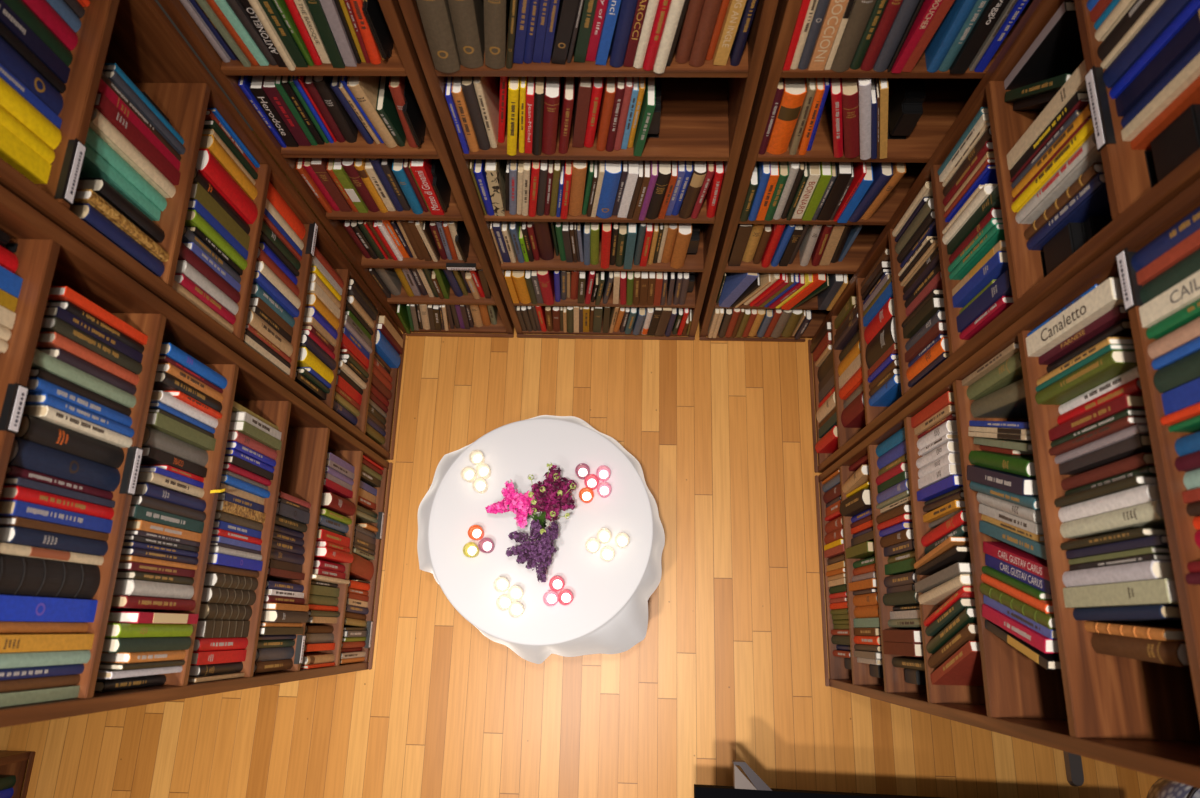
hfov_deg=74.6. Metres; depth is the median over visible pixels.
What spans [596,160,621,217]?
book
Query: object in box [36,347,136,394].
book
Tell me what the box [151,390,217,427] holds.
book
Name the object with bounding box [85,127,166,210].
book
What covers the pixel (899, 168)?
book
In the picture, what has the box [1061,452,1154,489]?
book
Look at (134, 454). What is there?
label
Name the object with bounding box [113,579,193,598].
book
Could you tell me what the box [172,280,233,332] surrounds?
book
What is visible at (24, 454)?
book
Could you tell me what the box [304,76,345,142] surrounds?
book
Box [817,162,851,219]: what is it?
book
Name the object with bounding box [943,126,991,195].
book
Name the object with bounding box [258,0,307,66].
book
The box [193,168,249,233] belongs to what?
book
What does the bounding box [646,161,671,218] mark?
book
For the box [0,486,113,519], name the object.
book
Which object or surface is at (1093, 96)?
print
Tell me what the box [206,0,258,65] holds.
book
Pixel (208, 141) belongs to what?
book
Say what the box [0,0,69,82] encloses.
book
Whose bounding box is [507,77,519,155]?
book
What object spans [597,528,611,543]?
candle
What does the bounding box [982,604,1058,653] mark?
book
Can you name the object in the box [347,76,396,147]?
book
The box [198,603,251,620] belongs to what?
book
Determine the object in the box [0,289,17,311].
book
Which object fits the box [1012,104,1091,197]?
book
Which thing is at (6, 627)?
book
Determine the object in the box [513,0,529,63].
book
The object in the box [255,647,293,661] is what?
book
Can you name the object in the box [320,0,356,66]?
book
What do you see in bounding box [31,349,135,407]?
book
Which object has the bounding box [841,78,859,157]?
book
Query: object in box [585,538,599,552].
candle
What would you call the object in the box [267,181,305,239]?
book
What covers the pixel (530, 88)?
book
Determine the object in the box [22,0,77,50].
book
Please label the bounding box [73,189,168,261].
book
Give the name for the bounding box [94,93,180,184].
book
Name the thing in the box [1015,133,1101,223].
book
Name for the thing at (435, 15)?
book
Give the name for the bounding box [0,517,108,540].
book
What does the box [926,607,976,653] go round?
book
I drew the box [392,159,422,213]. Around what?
book
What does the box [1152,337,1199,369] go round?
book
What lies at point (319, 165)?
book
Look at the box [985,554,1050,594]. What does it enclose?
book
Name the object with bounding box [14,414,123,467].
book
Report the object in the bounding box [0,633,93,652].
book
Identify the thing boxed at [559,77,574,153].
book
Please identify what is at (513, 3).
book
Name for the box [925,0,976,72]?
book
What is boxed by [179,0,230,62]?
book
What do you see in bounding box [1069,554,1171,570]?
book
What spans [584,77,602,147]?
book
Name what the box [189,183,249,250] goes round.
book
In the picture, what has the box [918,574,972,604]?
book
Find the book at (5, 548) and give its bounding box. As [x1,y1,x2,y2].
[0,542,103,564]
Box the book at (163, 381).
[153,371,221,411]
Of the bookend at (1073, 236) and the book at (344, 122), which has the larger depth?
the book at (344, 122)
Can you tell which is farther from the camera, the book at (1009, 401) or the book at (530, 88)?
the book at (530, 88)
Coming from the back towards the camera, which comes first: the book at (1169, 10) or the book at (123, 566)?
the book at (123, 566)
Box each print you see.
[14,393,23,425]
[70,151,81,193]
[132,456,139,487]
[1088,82,1098,135]
[1119,260,1127,300]
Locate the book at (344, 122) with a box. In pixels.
[312,76,357,142]
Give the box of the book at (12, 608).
[0,595,97,621]
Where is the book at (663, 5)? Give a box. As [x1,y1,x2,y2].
[643,0,670,70]
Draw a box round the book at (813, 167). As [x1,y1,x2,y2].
[792,162,819,218]
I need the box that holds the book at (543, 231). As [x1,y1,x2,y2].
[532,222,554,259]
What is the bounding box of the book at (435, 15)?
[416,0,460,72]
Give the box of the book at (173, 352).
[159,342,226,388]
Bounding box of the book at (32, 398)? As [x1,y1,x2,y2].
[25,393,133,437]
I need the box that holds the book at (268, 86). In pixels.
[262,76,310,145]
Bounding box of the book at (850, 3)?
[824,0,854,69]
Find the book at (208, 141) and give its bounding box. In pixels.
[199,134,257,199]
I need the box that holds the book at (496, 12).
[484,0,509,68]
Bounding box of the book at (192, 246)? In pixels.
[182,242,240,291]
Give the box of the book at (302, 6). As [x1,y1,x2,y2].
[294,0,330,62]
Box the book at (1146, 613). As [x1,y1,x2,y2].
[1073,605,1181,622]
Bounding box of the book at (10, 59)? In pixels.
[0,36,62,115]
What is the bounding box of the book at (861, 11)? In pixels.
[831,0,875,71]
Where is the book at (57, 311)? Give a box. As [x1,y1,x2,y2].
[44,306,142,362]
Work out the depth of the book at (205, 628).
2.28 m
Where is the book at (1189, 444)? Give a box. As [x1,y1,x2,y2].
[1175,431,1199,456]
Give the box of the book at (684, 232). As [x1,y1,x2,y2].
[670,223,691,268]
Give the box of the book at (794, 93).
[767,78,806,154]
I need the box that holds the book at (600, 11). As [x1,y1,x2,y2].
[586,0,607,61]
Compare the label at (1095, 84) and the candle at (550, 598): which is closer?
the label at (1095, 84)
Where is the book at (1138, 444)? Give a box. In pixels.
[1059,435,1152,474]
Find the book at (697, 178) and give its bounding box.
[679,161,706,218]
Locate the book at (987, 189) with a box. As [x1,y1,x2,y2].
[942,184,997,244]
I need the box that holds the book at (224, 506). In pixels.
[216,500,265,522]
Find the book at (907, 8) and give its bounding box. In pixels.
[873,0,918,71]
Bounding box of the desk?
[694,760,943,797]
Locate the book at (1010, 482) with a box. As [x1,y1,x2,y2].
[967,465,1038,495]
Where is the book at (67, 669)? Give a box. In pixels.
[0,664,83,679]
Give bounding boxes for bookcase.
[0,0,405,459]
[0,185,392,727]
[0,750,34,797]
[158,0,513,337]
[398,0,778,339]
[699,0,1032,341]
[808,0,1199,472]
[815,178,1199,787]
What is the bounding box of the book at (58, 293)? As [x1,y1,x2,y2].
[47,286,147,344]
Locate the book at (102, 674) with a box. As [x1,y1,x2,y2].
[97,666,181,678]
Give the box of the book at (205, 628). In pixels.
[195,620,249,637]
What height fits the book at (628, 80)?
0.299 m
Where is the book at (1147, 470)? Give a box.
[1065,466,1156,495]
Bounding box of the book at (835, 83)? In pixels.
[830,78,842,157]
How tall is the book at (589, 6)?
0.340 m
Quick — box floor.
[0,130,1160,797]
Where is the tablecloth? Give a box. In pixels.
[417,415,664,663]
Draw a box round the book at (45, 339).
[36,332,138,384]
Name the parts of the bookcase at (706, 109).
shelf, shelf, shelf, shelf, shelf, shelf, trim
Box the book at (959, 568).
[915,562,971,592]
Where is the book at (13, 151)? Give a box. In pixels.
[0,124,51,183]
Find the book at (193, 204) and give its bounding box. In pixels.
[188,200,247,258]
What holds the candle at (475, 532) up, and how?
on the tablecloth
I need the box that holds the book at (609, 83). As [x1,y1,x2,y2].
[596,77,615,150]
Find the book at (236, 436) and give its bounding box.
[227,430,276,459]
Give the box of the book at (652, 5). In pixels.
[633,0,658,67]
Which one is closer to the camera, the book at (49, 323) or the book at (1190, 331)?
the book at (1190, 331)
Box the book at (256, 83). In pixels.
[249,75,298,146]
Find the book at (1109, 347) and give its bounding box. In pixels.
[1036,344,1134,391]
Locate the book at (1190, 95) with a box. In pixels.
[1131,76,1199,149]
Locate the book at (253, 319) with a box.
[246,310,292,356]
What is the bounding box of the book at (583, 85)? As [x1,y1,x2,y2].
[572,77,591,147]
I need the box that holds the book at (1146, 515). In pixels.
[1060,500,1165,538]
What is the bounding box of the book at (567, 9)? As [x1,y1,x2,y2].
[551,0,578,64]
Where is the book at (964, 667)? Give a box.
[930,641,983,685]
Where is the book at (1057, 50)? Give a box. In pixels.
[1004,1,1083,89]
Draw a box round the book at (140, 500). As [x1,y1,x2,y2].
[130,495,205,521]
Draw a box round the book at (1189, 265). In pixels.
[1140,248,1199,303]
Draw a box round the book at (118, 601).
[111,595,195,610]
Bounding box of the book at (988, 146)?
[943,141,993,205]
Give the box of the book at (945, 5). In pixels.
[901,0,954,71]
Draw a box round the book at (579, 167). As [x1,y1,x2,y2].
[568,160,586,215]
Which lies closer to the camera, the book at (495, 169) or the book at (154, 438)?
the book at (154, 438)
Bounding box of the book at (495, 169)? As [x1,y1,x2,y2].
[485,159,505,215]
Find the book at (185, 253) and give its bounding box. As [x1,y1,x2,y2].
[178,242,240,302]
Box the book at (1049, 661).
[985,620,1060,669]
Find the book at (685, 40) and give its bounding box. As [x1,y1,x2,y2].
[675,0,703,62]
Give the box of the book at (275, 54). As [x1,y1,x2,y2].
[240,0,286,66]
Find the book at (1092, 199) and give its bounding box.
[1027,172,1111,249]
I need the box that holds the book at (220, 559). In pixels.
[207,553,262,570]
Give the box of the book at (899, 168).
[861,162,905,219]
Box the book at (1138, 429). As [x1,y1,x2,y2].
[1055,424,1149,463]
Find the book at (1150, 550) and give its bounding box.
[1069,547,1169,564]
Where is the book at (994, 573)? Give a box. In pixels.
[982,566,1051,599]
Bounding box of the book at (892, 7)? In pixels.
[860,0,902,70]
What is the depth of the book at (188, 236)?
2.18 m
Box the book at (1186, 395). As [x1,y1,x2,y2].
[1161,378,1199,415]
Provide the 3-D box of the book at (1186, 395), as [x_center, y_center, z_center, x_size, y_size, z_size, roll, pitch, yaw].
[1.086,-0.032,1.208,0.226,0.324,0.040,1,74,2]
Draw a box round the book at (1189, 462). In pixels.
[1175,451,1199,471]
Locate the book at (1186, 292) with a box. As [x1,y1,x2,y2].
[1139,270,1199,327]
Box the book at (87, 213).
[69,203,164,276]
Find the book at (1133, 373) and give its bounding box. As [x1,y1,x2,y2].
[1058,366,1139,414]
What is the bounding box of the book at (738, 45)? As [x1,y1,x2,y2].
[730,0,757,65]
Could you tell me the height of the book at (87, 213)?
0.285 m
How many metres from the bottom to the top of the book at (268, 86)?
0.278 m
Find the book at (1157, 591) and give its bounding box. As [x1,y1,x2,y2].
[1063,579,1178,607]
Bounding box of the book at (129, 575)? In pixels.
[116,571,193,584]
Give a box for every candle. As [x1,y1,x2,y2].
[460,466,476,482]
[463,542,478,557]
[468,525,483,540]
[469,450,484,465]
[472,477,487,493]
[475,463,490,478]
[478,538,494,552]
[493,577,509,591]
[496,595,511,610]
[507,585,522,600]
[508,602,523,617]
[543,590,557,605]
[549,576,563,591]
[558,589,572,604]
[575,463,589,478]
[579,487,593,502]
[584,474,598,489]
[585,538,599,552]
[596,465,610,481]
[597,482,610,497]
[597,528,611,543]
[600,546,614,561]
[615,532,629,547]
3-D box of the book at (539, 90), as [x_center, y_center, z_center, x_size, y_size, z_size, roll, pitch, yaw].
[-0.180,-0.910,2.350,0.065,0.293,0.228,1,74,2]
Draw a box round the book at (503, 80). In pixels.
[498,76,508,142]
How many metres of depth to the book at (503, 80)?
2.32 m
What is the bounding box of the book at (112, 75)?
[102,69,184,154]
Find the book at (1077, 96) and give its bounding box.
[1010,92,1087,178]
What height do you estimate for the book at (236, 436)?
0.277 m
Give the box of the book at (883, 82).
[878,78,888,158]
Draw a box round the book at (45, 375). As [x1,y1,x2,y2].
[29,367,130,415]
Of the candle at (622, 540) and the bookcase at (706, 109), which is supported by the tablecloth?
the candle at (622, 540)
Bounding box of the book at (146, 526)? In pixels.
[126,520,200,541]
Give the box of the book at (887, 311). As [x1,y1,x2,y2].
[864,298,894,343]
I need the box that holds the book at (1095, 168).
[1024,162,1103,239]
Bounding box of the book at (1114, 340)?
[1037,337,1133,385]
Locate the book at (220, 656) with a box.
[191,649,246,664]
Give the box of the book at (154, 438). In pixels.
[142,426,207,466]
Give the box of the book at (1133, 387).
[1057,378,1142,424]
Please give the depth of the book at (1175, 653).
1.47 m
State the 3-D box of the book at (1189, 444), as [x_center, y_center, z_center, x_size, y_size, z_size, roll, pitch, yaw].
[1.096,0.040,1.187,0.236,0.324,0.031,1,74,2]
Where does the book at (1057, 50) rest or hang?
on the bookcase at (1132, 199)
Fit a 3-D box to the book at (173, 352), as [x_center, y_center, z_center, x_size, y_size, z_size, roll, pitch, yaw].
[-1.191,-0.088,2.137,0.221,0.295,0.033,1,74,2]
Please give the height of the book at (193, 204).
0.302 m
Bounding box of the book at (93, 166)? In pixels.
[79,144,160,220]
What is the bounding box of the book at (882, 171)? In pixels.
[849,162,892,221]
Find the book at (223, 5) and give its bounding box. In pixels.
[214,0,268,65]
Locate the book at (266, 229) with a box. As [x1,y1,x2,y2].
[261,220,300,269]
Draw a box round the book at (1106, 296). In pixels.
[1026,278,1123,356]
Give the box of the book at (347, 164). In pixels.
[341,158,379,211]
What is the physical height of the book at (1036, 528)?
0.286 m
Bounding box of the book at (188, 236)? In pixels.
[181,226,240,282]
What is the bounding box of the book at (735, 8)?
[713,0,745,64]
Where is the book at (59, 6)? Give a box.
[46,0,80,32]
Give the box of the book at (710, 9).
[689,0,721,66]
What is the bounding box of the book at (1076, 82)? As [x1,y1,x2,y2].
[1007,60,1086,169]
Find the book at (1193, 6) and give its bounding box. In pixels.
[1109,0,1199,98]
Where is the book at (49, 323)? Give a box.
[40,316,141,374]
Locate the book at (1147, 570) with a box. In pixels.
[1062,561,1174,586]
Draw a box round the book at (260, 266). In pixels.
[255,261,300,308]
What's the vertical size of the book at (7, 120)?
0.340 m
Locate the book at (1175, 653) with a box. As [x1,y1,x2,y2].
[1091,632,1189,666]
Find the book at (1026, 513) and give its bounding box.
[977,492,1041,522]
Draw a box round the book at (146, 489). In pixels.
[135,483,205,511]
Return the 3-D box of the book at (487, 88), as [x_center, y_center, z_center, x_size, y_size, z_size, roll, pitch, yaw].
[-0.334,-0.938,2.357,0.020,0.303,0.227,1,74,2]
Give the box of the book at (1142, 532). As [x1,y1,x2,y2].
[1060,527,1166,550]
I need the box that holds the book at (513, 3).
[506,0,517,68]
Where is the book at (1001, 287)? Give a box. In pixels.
[956,270,1011,331]
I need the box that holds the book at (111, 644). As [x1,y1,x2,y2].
[102,637,190,652]
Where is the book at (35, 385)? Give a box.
[27,377,131,427]
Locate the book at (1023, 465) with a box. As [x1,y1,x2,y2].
[969,450,1035,476]
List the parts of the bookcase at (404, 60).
shelf, shelf, shelf, shelf, shelf, shelf, trim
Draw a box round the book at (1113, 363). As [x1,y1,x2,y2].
[1035,349,1137,404]
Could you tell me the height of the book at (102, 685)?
0.253 m
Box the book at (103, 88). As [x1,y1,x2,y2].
[97,79,180,170]
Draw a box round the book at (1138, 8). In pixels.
[1097,0,1153,60]
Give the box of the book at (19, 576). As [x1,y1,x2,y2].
[0,554,99,598]
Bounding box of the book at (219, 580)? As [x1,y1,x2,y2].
[203,573,257,590]
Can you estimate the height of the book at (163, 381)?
0.290 m
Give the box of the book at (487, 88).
[473,76,499,147]
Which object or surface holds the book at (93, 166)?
on the bookcase at (137, 36)
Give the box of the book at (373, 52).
[350,0,381,63]
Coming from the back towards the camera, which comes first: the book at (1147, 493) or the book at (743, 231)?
the book at (743, 231)
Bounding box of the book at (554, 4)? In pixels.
[542,0,559,62]
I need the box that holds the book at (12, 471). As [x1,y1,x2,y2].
[5,465,112,499]
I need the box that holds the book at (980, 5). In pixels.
[938,0,988,71]
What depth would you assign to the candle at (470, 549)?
2.90 m
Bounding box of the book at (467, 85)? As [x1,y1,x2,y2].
[461,76,489,149]
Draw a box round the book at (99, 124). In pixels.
[89,108,175,197]
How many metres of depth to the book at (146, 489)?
2.00 m
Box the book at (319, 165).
[310,158,351,211]
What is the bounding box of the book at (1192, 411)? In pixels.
[1161,402,1199,424]
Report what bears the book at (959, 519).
on the bookcase at (1133, 714)
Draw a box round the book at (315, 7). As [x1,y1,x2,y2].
[306,0,344,67]
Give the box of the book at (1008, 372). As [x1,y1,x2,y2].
[967,351,1022,399]
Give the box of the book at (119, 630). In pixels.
[105,622,192,637]
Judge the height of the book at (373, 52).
0.331 m
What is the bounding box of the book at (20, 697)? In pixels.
[0,685,79,706]
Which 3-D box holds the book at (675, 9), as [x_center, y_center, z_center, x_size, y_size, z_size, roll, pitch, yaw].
[0.178,-1.027,1.938,0.078,0.352,0.257,1,74,2]
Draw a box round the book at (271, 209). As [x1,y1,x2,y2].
[265,199,303,249]
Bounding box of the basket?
[1147,778,1199,797]
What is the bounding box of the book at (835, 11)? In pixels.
[808,0,848,69]
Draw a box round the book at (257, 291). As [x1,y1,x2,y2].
[251,283,294,327]
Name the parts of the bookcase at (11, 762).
shelf, trim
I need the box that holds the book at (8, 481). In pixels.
[3,477,114,507]
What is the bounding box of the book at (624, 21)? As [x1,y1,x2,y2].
[610,0,637,66]
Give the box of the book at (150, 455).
[140,446,206,477]
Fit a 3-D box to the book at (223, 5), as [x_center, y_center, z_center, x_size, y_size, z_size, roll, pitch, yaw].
[-0.909,-1.064,1.985,0.039,0.341,0.256,1,74,2]
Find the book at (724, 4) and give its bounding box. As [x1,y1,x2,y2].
[705,0,729,59]
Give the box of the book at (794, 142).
[789,78,815,154]
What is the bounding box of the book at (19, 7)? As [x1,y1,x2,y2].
[3,0,72,65]
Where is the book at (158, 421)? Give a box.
[146,412,215,450]
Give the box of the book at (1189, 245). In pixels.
[1136,229,1199,284]
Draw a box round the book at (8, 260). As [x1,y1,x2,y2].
[0,246,17,272]
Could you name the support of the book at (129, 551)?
on the bookcase at (48, 256)
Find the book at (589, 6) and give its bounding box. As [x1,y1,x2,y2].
[574,0,597,62]
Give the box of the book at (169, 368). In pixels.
[156,363,222,401]
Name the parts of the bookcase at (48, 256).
shelf, shelf, shelf, shelf, shelf, shelf, shelf, trim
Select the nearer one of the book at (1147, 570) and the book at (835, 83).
the book at (1147, 570)
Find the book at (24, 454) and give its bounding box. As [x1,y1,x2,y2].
[8,437,119,491]
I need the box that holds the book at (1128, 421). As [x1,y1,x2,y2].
[1049,416,1147,455]
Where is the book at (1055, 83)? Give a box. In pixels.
[1005,73,1071,101]
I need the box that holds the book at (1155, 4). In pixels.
[1101,0,1164,68]
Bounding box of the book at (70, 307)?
[46,300,143,352]
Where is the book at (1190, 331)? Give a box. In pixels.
[1147,317,1199,358]
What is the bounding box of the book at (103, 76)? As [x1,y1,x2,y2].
[101,72,180,160]
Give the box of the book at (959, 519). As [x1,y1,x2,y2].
[921,511,966,546]
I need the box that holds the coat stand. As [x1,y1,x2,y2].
[1063,751,1083,786]
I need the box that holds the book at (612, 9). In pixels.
[595,0,620,64]
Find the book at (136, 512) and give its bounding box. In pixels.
[128,505,203,532]
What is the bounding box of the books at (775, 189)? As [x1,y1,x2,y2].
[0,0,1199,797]
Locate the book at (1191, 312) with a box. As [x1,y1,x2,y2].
[1146,299,1199,338]
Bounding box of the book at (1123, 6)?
[1095,0,1135,40]
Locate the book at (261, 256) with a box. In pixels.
[256,247,298,296]
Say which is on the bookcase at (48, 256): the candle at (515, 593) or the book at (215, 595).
the book at (215, 595)
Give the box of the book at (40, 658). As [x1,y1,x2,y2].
[0,650,90,668]
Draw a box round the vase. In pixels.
[531,512,553,529]
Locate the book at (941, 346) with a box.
[906,337,948,380]
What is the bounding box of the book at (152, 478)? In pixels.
[137,472,203,497]
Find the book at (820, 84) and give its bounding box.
[798,78,824,154]
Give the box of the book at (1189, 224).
[1131,207,1199,271]
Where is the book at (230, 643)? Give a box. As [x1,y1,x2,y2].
[193,637,247,651]
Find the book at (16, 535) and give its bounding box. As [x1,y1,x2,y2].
[0,526,107,555]
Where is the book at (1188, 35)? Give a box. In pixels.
[1115,9,1199,116]
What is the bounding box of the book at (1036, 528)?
[979,504,1043,534]
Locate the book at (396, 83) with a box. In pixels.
[389,76,417,147]
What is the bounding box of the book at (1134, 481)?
[1054,475,1157,507]
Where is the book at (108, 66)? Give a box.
[103,63,183,144]
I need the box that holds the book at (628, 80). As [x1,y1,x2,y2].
[614,77,632,149]
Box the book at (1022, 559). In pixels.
[983,541,1049,580]
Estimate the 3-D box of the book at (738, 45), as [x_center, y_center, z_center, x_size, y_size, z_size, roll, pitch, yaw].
[0.364,-1.041,1.943,0.045,0.341,0.247,1,74,2]
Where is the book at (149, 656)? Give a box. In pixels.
[100,650,185,662]
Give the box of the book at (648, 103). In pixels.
[633,77,655,155]
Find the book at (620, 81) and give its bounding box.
[606,77,624,151]
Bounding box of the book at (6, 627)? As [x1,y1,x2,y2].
[0,621,87,633]
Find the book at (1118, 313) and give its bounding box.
[1038,305,1129,364]
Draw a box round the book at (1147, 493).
[1058,484,1160,522]
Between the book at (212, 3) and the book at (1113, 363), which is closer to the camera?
the book at (1113, 363)
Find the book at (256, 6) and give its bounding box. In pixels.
[248,0,295,70]
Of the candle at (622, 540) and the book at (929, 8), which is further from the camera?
the candle at (622, 540)
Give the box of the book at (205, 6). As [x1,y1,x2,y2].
[196,0,250,66]
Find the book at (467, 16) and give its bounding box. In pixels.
[448,0,484,67]
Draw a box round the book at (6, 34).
[0,21,65,92]
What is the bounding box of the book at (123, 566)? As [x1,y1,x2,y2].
[118,562,194,576]
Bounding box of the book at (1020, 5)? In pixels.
[974,0,1028,71]
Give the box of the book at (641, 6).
[623,0,648,66]
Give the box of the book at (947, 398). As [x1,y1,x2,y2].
[911,391,954,427]
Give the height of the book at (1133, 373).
0.283 m
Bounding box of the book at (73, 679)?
[0,674,79,692]
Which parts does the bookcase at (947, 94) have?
trim, shelf, shelf, shelf, shelf, shelf, shelf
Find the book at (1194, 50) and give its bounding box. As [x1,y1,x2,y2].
[1121,39,1199,127]
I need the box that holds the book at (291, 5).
[285,0,321,64]
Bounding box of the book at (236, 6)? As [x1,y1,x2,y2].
[226,0,276,64]
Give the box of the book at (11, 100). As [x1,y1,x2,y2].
[0,77,61,149]
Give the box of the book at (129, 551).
[121,547,197,564]
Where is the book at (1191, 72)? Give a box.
[1121,53,1199,140]
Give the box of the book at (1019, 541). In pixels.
[979,521,1046,559]
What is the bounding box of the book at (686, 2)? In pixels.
[666,0,688,65]
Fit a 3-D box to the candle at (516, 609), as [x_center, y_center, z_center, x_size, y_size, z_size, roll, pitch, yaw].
[-0.300,0.759,2.836,0.055,0.063,0.055,1,74,2]
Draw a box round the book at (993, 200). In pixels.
[947,185,1000,254]
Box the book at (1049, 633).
[983,595,1056,639]
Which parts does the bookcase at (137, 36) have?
shelf, shelf, shelf, shelf, shelf, shelf, shelf, trim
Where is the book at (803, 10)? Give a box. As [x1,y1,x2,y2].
[783,0,810,69]
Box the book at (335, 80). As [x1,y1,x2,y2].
[330,76,373,143]
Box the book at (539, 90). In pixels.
[532,77,544,154]
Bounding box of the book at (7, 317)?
[0,306,15,328]
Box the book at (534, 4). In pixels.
[523,0,539,62]
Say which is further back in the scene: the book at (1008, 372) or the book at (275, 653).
the book at (275, 653)
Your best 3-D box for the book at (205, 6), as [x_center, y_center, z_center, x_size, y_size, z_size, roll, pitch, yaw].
[-0.953,-1.063,1.986,0.029,0.340,0.260,1,74,2]
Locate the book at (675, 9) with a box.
[653,0,684,73]
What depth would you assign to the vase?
2.87 m
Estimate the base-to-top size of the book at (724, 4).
0.311 m
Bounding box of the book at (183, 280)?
[174,273,235,324]
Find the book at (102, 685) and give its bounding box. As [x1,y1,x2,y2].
[94,675,165,691]
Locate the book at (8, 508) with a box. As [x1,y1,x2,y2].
[0,500,112,532]
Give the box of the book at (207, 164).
[196,149,257,223]
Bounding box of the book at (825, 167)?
[802,162,831,220]
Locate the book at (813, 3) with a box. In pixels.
[790,0,818,68]
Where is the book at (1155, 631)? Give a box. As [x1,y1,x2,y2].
[1084,621,1185,641]
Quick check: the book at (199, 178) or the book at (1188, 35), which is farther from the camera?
the book at (199, 178)
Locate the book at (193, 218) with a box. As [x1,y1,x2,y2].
[184,210,246,269]
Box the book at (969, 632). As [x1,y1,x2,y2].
[928,623,978,668]
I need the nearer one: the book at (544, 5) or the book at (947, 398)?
the book at (544, 5)
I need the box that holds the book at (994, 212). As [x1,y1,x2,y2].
[949,208,1001,263]
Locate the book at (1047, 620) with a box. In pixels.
[980,583,1055,628]
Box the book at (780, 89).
[758,77,783,154]
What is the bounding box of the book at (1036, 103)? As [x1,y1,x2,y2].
[1013,89,1059,110]
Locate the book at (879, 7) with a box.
[850,0,887,69]
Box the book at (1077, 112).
[1011,110,1082,188]
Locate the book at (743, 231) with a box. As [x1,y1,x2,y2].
[728,223,752,265]
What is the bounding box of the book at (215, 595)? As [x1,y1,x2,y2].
[201,587,255,604]
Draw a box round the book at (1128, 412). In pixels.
[1051,409,1145,447]
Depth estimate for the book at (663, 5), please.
1.95 m
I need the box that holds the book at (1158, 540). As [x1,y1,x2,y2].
[1066,535,1168,558]
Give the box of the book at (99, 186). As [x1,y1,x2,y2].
[77,178,164,242]
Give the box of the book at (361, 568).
[349,552,373,580]
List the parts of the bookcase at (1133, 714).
trim, shelf, shelf, shelf, shelf, shelf, shelf, shelf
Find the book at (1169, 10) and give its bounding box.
[1103,0,1190,87]
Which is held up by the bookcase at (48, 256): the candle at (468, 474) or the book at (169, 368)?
the book at (169, 368)
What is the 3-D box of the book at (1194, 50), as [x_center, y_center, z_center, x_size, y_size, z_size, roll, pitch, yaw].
[1.124,-0.577,1.366,0.237,0.324,0.029,1,74,2]
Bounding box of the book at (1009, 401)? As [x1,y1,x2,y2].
[970,379,1028,418]
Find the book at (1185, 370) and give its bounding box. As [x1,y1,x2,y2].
[1153,350,1199,392]
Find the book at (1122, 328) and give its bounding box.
[1046,320,1132,372]
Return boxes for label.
[0,383,28,433]
[54,138,86,204]
[119,446,142,495]
[294,635,305,663]
[305,221,317,256]
[364,621,372,647]
[376,512,383,539]
[446,263,476,269]
[1085,65,1115,151]
[1116,247,1143,310]
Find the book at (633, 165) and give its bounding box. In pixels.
[618,160,638,217]
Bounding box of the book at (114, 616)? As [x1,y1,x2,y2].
[108,611,198,623]
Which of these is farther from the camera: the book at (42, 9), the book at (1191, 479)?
the book at (42, 9)
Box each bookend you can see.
[0,230,17,252]
[362,0,393,58]
[402,76,425,145]
[431,159,450,210]
[455,221,469,261]
[646,78,661,137]
[686,223,699,254]
[687,272,694,291]
[844,658,851,669]
[870,664,883,677]
[888,79,925,138]
[904,668,925,684]
[1040,216,1112,276]
[1144,104,1199,187]
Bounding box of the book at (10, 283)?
[0,266,22,297]
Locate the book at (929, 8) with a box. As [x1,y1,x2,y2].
[891,0,942,72]
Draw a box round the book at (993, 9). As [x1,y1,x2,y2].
[949,0,1008,73]
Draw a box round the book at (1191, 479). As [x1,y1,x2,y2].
[1183,469,1199,489]
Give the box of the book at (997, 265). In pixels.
[952,251,1008,307]
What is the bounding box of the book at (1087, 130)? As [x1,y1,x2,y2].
[1011,117,1093,211]
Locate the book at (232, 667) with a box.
[189,662,242,676]
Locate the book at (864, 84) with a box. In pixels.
[858,78,870,159]
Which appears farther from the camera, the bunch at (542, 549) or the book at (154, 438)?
the bunch at (542, 549)
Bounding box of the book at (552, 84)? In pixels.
[542,77,560,154]
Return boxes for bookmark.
[210,488,225,492]
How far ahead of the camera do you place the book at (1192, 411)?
1.31 m
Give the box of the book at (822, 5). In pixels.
[798,0,829,69]
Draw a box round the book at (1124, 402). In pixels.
[1048,395,1144,440]
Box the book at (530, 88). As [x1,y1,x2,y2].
[525,77,534,153]
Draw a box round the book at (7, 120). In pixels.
[0,106,54,163]
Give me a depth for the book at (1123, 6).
1.53 m
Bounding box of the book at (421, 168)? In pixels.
[410,159,443,214]
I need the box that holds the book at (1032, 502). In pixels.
[970,481,1039,509]
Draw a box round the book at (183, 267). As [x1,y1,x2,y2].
[175,260,238,314]
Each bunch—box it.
[485,479,539,527]
[506,519,558,582]
[528,462,576,534]
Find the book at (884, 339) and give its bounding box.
[865,316,896,368]
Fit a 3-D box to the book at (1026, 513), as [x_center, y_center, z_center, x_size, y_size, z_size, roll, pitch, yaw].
[1.106,0.266,1.947,0.218,0.287,0.120,1,74,2]
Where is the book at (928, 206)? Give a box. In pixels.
[895,197,933,253]
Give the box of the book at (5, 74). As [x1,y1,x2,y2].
[0,64,61,128]
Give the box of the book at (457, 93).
[451,76,478,151]
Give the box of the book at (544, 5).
[532,0,549,62]
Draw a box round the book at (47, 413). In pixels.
[23,405,131,447]
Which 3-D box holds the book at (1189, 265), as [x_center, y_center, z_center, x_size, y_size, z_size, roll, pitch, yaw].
[1.093,-0.229,1.266,0.242,0.324,0.041,1,74,2]
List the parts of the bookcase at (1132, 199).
trim, shelf, shelf, shelf, shelf, shelf, shelf, shelf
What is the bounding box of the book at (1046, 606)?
[981,574,1053,613]
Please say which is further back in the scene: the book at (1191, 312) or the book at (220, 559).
the book at (220, 559)

